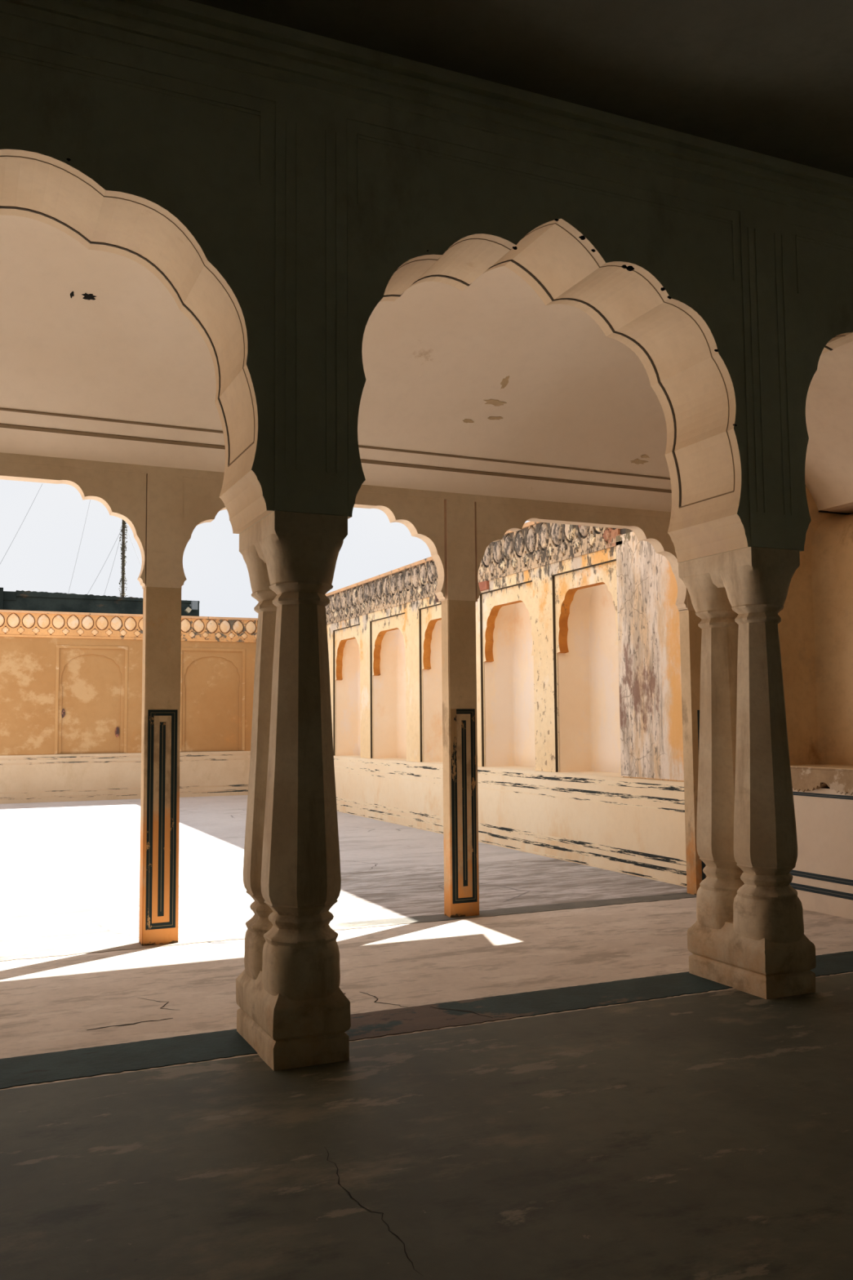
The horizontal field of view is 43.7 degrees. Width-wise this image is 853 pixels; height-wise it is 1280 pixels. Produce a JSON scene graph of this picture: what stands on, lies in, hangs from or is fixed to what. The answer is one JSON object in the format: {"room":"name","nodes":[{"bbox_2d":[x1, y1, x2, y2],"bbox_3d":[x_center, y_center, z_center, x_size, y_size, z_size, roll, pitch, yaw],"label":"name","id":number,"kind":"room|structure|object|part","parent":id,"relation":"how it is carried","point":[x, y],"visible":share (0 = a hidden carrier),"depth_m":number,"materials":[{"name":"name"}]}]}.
{"room":"palace arcade","nodes":[
{"label":"palace arcade","id":0,"kind":"room"},
{"bbox_2d":[0,587,199,616],"bbox_3d":[-12.149,1.167,24.405,13.720,4.885,0.700,1,-5,-24],"label":"wall","id":1,"kind":"structure","parent":0,"point":[22,600],"depth_m":25.88,"materials":[{"name":"stone"}]},
{"bbox_2d":[189,600,197,609],"bbox_3d":[-5.903,-0.876,26.967,0.175,0.220,0.170,1,-5,-24],"label":"floodlight","id":2,"kind":"object","parent":1,"relation":"attached to","point":[193,605],"visible":1,"depth_m":26.89,"materials":[{"name":"grey metal"}]},
{"bbox_2d":[184,607,191,613],"bbox_3d":[-6.013,-0.751,26.820,0.154,0.154,0.150,1,-5,-24],"label":"floodlight","id":3,"kind":"object","parent":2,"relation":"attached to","point":[188,610],"visible":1,"depth_m":26.76,"materials":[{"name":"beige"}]},
{"bbox_2d":[0,636,256,804],"bbox_3d":[-12.075,1.604,21.114,19.200,3.500,0.487,1,-5,-24],"label":"wall","id":4,"kind":"structure","parent":0,"point":[30,771],"depth_m":23.11,"materials":[{"name":"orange paint"}]},
{"bbox_2d":[61,708,65,717],"bbox_3d":[-7.805,1.572,22.838,0.080,0.200,0.034,1,-5,-24],"label":"plaster patch","id":5,"kind":"object","parent":4,"relation":"attached to","point":[63,710],"depth_m":22.83,"materials":[{"name":"paint"}]},
{"bbox_2d":[53,644,128,754],"bbox_3d":[-7.266,1.294,23.072,1.500,2.340,0.089,1,-5,-24],"label":"arch panel","id":6,"kind":"object","parent":4,"relation":"attached to","point":[64,653],"visible":1,"depth_m":23.14,"materials":[{"name":"brown paint"}]},
{"bbox_2d":[114,726,119,737],"bbox_3d":[-6.773,2.014,23.263,0.093,0.235,0.034,1,-5,-24],"label":"plaster patch","id":7,"kind":"object","parent":4,"relation":"attached to","point":[116,728],"depth_m":23.26,"materials":[{"name":"paint"}]},
{"bbox_2d":[0,609,257,642],"bbox_3d":[-9.617,-0.363,22.252,12.520,0.562,0.270,1,-5,-24],"label":"parapet","id":8,"kind":"object","parent":4,"relation":"on","point":[13,623],"visible":0.8,"depth_m":23.29,"materials":[{"name":"brown paint"}]},
{"bbox_2d":[179,647,244,751],"bbox_3d":[-4.865,1.357,24.141,1.500,2.340,0.089,1,-5,-24],"label":"arch panel","id":9,"kind":"object","parent":4,"relation":"attached to","point":[237,656],"visible":0.98,"depth_m":24.30,"materials":[{"name":"brown paint"}]},
{"bbox_2d":[0,214,671,511],"bbox_3d":[-2.666,-2.304,6.489,16.300,1.750,2.440,1,-5,-24],"label":"ceiling","id":10,"kind":"structure","parent":0,"point":[486,388],"depth_m":7.79,"materials":[{"name":"paint"}]},
{"bbox_2d":[0,452,694,611],"bbox_3d":[-3.925,-0.457,7.191,14.660,5.300,0.140,1,-5,-24],"label":"wall","id":11,"kind":"structure","parent":0,"point":[164,485],"depth_m":8.10,"materials":[{"name":"paint"}]},
{"bbox_2d":[0,461,146,588],"bbox_3d":[-3.134,-0.845,7.578,2.200,0.860,0.130,1,-5,-24],"label":"arch","id":12,"kind":"object","parent":11,"relation":"attached to","point":[123,494],"visible":1,"depth_m":7.88,"materials":[{"name":"paint"}]},
{"bbox_2d":[181,476,444,601],"bbox_3d":[-0.879,-0.786,8.582,2.200,0.860,0.130,1,-5,-24],"label":"arch","id":13,"kind":"object","parent":11,"relation":"attached to","point":[424,517],"visible":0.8,"depth_m":8.82,"materials":[{"name":"paint"}]},
{"bbox_2d":[0,892,696,961],"bbox_3d":[-3.969,2.190,6.939,14.500,0.024,0.276,1,-5,-24],"label":"trim","id":14,"kind":"structure","parent":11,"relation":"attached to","point":[41,953],"depth_m":8.50,"materials":[{"name":"stone"}]},
{"bbox_2d":[138,586,181,946],"bbox_3d":[-1.988,0.923,7.943,0.262,2.632,0.142,1,-5,-24],"label":"square pillar","id":15,"kind":"structure","parent":14,"relation":"on","point":[162,606],"depth_m":7.88,"materials":[{"name":"paint"}]},
{"bbox_2d":[441,600,479,917],"bbox_3d":[0.283,0.982,8.955,0.262,2.632,0.142,1,-5,-24],"label":"square pillar","id":16,"kind":"structure","parent":14,"relation":"on","point":[459,666],"depth_m":8.89,"materials":[{"name":"paint"}]},
{"bbox_2d":[474,502,687,612],"bbox_3d":[1.409,-0.726,9.601,2.200,0.860,0.130,1,-5,-24],"label":"arch","id":17,"kind":"object","parent":11,"relation":"attached to","point":[492,521],"visible":0.88,"depth_m":9.51,"materials":[{"name":"paint"}]},
{"bbox_2d":[0,795,852,1279],"bbox_3d":[-5.723,2.449,8.279,20.400,0.305,29.100,1,-5,-24],"label":"floor","id":18,"kind":"structure","parent":0,"point":[707,1135],"depth_m":4.55,"materials":[{"name":"stone"}]},
{"bbox_2d":[235,511,351,1071],"bbox_3d":[-0.692,0.717,5.421,0.384,2.628,0.714,1,-5,-24],"label":"carved column","id":19,"kind":"structure","parent":18,"relation":"on","point":[294,1011],"depth_m":5.16,"materials":[{"name":"stone"}]},
{"bbox_2d":[679,610,706,895],"bbox_3d":[2.610,1.043,9.992,0.375,2.632,0.142,1,-5,-24],"label":"square pillar","id":20,"kind":"structure","parent":18,"relation":"on","point":[691,634],"depth_m":9.91,"materials":[{"name":"paint"}]},
{"bbox_2d":[678,546,816,999],"bbox_3d":[1.970,0.786,6.607,0.383,2.628,0.714,1,-5,-24],"label":"carved column","id":21,"kind":"structure","parent":18,"relation":"on","point":[747,935],"depth_m":6.39,"materials":[{"name":"stone"}]},
{"bbox_2d":[0,0,852,563],"bbox_3d":[-2.019,-0.650,4.940,16.300,5.300,0.700,1,-5,-24],"label":"wall","id":22,"kind":"structure","parent":0,"point":[308,488],"depth_m":5.37,"materials":[{"name":"paint"}]},
{"bbox_2d":[0,36,275,533],"bbox_3d":[-2.573,-1.671,4.768,3.706,2.062,0.675,1,-5,-24],"label":"arch","id":23,"kind":"object","parent":22,"relation":"attached to","point":[167,184],"visible":1,"depth_m":5.14,"materials":[{"name":"paint"}]},
{"bbox_2d":[0,0,852,221],"bbox_3d":[-2.297,-2.962,4.593,15.400,0.260,0.050,1,-5,-24],"label":"trim","id":24,"kind":"structure","parent":22,"relation":"attached to","point":[186,9],"depth_m":5.66,"materials":[{"name":"paint"}]},
{"bbox_2d":[0,951,852,1088],"bbox_3d":[-2.814,1.992,4.542,14.650,0.024,0.457,1,-5,-24],"label":"trim","id":25,"kind":"structure","parent":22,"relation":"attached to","point":[50,1067],"depth_m":5.69,"materials":[{"name":"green stone"}]},
{"bbox_2d":[0,49,852,515],"bbox_3d":[0.168,-1.702,5.622,9.208,1.787,0.014,1,-5,-24],"label":"trim","id":26,"kind":"structure","parent":22,"relation":"attached to","point":[1,51],"depth_m":5.45,"materials":[{"name":"paint"}]},
{"bbox_2d":[346,119,751,562],"bbox_3d":[0.624,-1.587,6.190,2.536,2.062,0.678,1,-5,-24],"label":"arch","id":27,"kind":"object","parent":22,"relation":"attached to","point":[659,282],"visible":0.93,"depth_m":6.21,"materials":[{"name":"paint"}]},
{"bbox_2d":[626,266,634,271],"bbox_3d":[1.172,-2.137,6.120,0.056,0.030,0.023,1,-5,-24],"label":"chip","id":28,"kind":"object","parent":27,"relation":"attached to","point":[629,268],"depth_m":6.11,"materials":[{"name":"black paint"}]},
{"bbox_2d":[788,223,852,551],"bbox_3d":[3.208,-1.519,7.344,2.378,2.062,0.672,1,-5,-24],"label":"arch","id":29,"kind":"object","parent":22,"relation":"attached to","point":[822,309],"visible":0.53,"depth_m":6.67,"materials":[{"name":"paint"}]},
{"bbox_2d":[326,531,687,887],"bbox_3d":[-0.349,1.173,17.535,0.636,3.600,16.020,1,-5,-24],"label":"wall","id":30,"kind":"structure","parent":0,"point":[633,823],"depth_m":12.03,"materials":[{"name":"paint"}]},
{"bbox_2d":[333,623,360,757],"bbox_3d":[-1.232,0.954,19.448,0.502,2.370,1.450,1,-5,-24],"label":"wall niche","id":31,"kind":"object","parent":30,"relation":"attached to","point":[346,641],"visible":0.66,"depth_m":20.05,"materials":[{"name":"paint"}]},
{"bbox_3d":[-1.383,0.237,19.439,0.120,0.940,1.450,1,-5,-24],"label":"cusped plate","id":32,"kind":"part","parent":31,"relation":"part of","materials":[{"name":"paint"}]},
{"bbox_3d":[-1.222,2.126,19.357,0.502,0.018,1.450,1,-5,-24],"label":"sill","id":33,"kind":"part","parent":31,"relation":"part of","materials":[{"name":"paint"}]},
{"bbox_2d":[369,612,406,760],"bbox_3d":[-0.419,0.805,17.633,0.502,2.370,1.560,1,-5,-24],"label":"wall niche","id":34,"kind":"object","parent":30,"relation":"attached to","point":[387,634],"visible":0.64,"depth_m":18.27,"materials":[{"name":"paint"}]},
{"bbox_3d":[-0.570,0.088,17.624,0.120,0.940,1.560,1,-5,-24],"label":"cusped plate","id":35,"kind":"part","parent":34,"relation":"part of","materials":[{"name":"paint"}]},
{"bbox_3d":[-0.409,1.977,17.541,0.502,0.018,1.560,1,-5,-24],"label":"sill","id":36,"kind":"part","parent":34,"relation":"part of","materials":[{"name":"paint"}]},
{"bbox_2d":[418,603,443,764],"bbox_3d":[0.418,0.651,15.762,0.502,2.370,1.450,1,-5,-24],"label":"wall niche","id":37,"kind":"object","parent":30,"relation":"attached to","point":[429,617],"visible":0.35,"depth_m":16.33,"materials":[{"name":"paint"}]},
{"bbox_3d":[0.267,-0.065,15.753,0.120,0.940,1.450,1,-5,-24],"label":"cusped plate","id":38,"kind":"part","parent":37,"relation":"part of","materials":[{"name":"paint"}]},
{"bbox_3d":[0.428,1.824,15.671,0.502,0.018,1.450,1,-5,-24],"label":"sill","id":39,"kind":"part","parent":37,"relation":"part of","materials":[{"name":"paint"}]},
{"bbox_2d":[324,521,632,625],"bbox_3d":[-0.795,-0.716,18.188,0.270,0.705,14.750,1,-5,-24],"label":"parapet","id":40,"kind":"object","parent":30,"relation":"on","point":[537,544],"visible":0.57,"depth_m":14.14,"materials":[{"name":"paint"}]},
{"bbox_2d":[480,580,535,770],"bbox_3d":[1.259,0.497,13.883,0.502,2.370,1.440,1,-5,-24],"label":"wall niche","id":41,"kind":"object","parent":30,"relation":"attached to","point":[506,613],"visible":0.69,"depth_m":14.44,"materials":[{"name":"paint"}]},
{"bbox_3d":[1.108,-0.220,13.874,0.120,0.940,1.440,1,-5,-24],"label":"cusped plate","id":42,"kind":"part","parent":41,"relation":"part of","materials":[{"name":"paint"}]},
{"bbox_3d":[1.270,1.669,13.791,0.502,0.018,1.440,1,-5,-24],"label":"sill","id":43,"kind":"part","parent":41,"relation":"part of","materials":[{"name":"paint"}]},
{"bbox_2d":[551,559,622,777],"bbox_3d":[2.025,0.357,12.171,0.502,2.370,1.360,1,-5,-24],"label":"wall niche","id":44,"kind":"object","parent":30,"relation":"attached to","point":[585,611],"visible":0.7,"depth_m":12.68,"materials":[{"name":"paint"}]},
{"bbox_3d":[1.874,-0.360,12.162,0.120,0.940,1.360,1,-5,-24],"label":"cusped plate","id":45,"kind":"part","parent":44,"relation":"part of","materials":[{"name":"paint"}]},
{"bbox_3d":[2.035,1.529,12.080,0.502,0.018,1.360,1,-5,-24],"label":"sill","id":46,"kind":"part","parent":44,"relation":"part of","materials":[{"name":"paint"}]},
{"bbox_3d":[2.362,0.111,10.799,0.035,2.580,1.390,1,-5,-24],"label":"stained panel","id":47,"kind":"part","parent":30,"relation":"part of","materials":[{"name":"paint"}]},
{"bbox_2d":[188,0,852,177],"bbox_3d":[0.015,-3.563,0.420,16.600,0.250,9.620,1,-5,-24],"label":"ceiling","id":48,"kind":"structure","parent":0,"point":[771,77],"depth_m":5.50,"materials":[{"name":"grey paint"}]},
{"bbox_2d":[777,341,852,919],"bbox_3d":[3.613,-0.372,9.119,2.600,5.300,2.800,1,-5,-24],"label":"wall","id":49,"kind":"structure","parent":0,"point":[815,627],"depth_m":9.39,"materials":[{"name":"paint"}]},
{"bbox_2d":[790,764,852,795],"bbox_3d":[4.013,1.155,8.788,1.365,0.213,1.660,1,-5,-24],"label":"ledge","id":50,"kind":"object","parent":49,"relation":"attached to","point":[811,777],"visible":0.77,"depth_m":8.83,"materials":[{"name":"paint"}]},
{"bbox_3d":[-15.447,0.600,28.744,19.200,0.150,16.000,1,-5,-24],"label":"roof","id":51,"kind":"structure","parent":0,"visible":0},
{"bbox_2d":[0,484,141,596],"bbox_3d":[-12.733,-2.180,38.424,5.913,6.853,0.332,1,-5,-24],"label":"mast","id":52,"kind":"object","parent":51,"relation":"on","point":[122,534],"visible":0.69,"depth_m":39.13,"materials":[{"name":"grey metal"}]}
]}

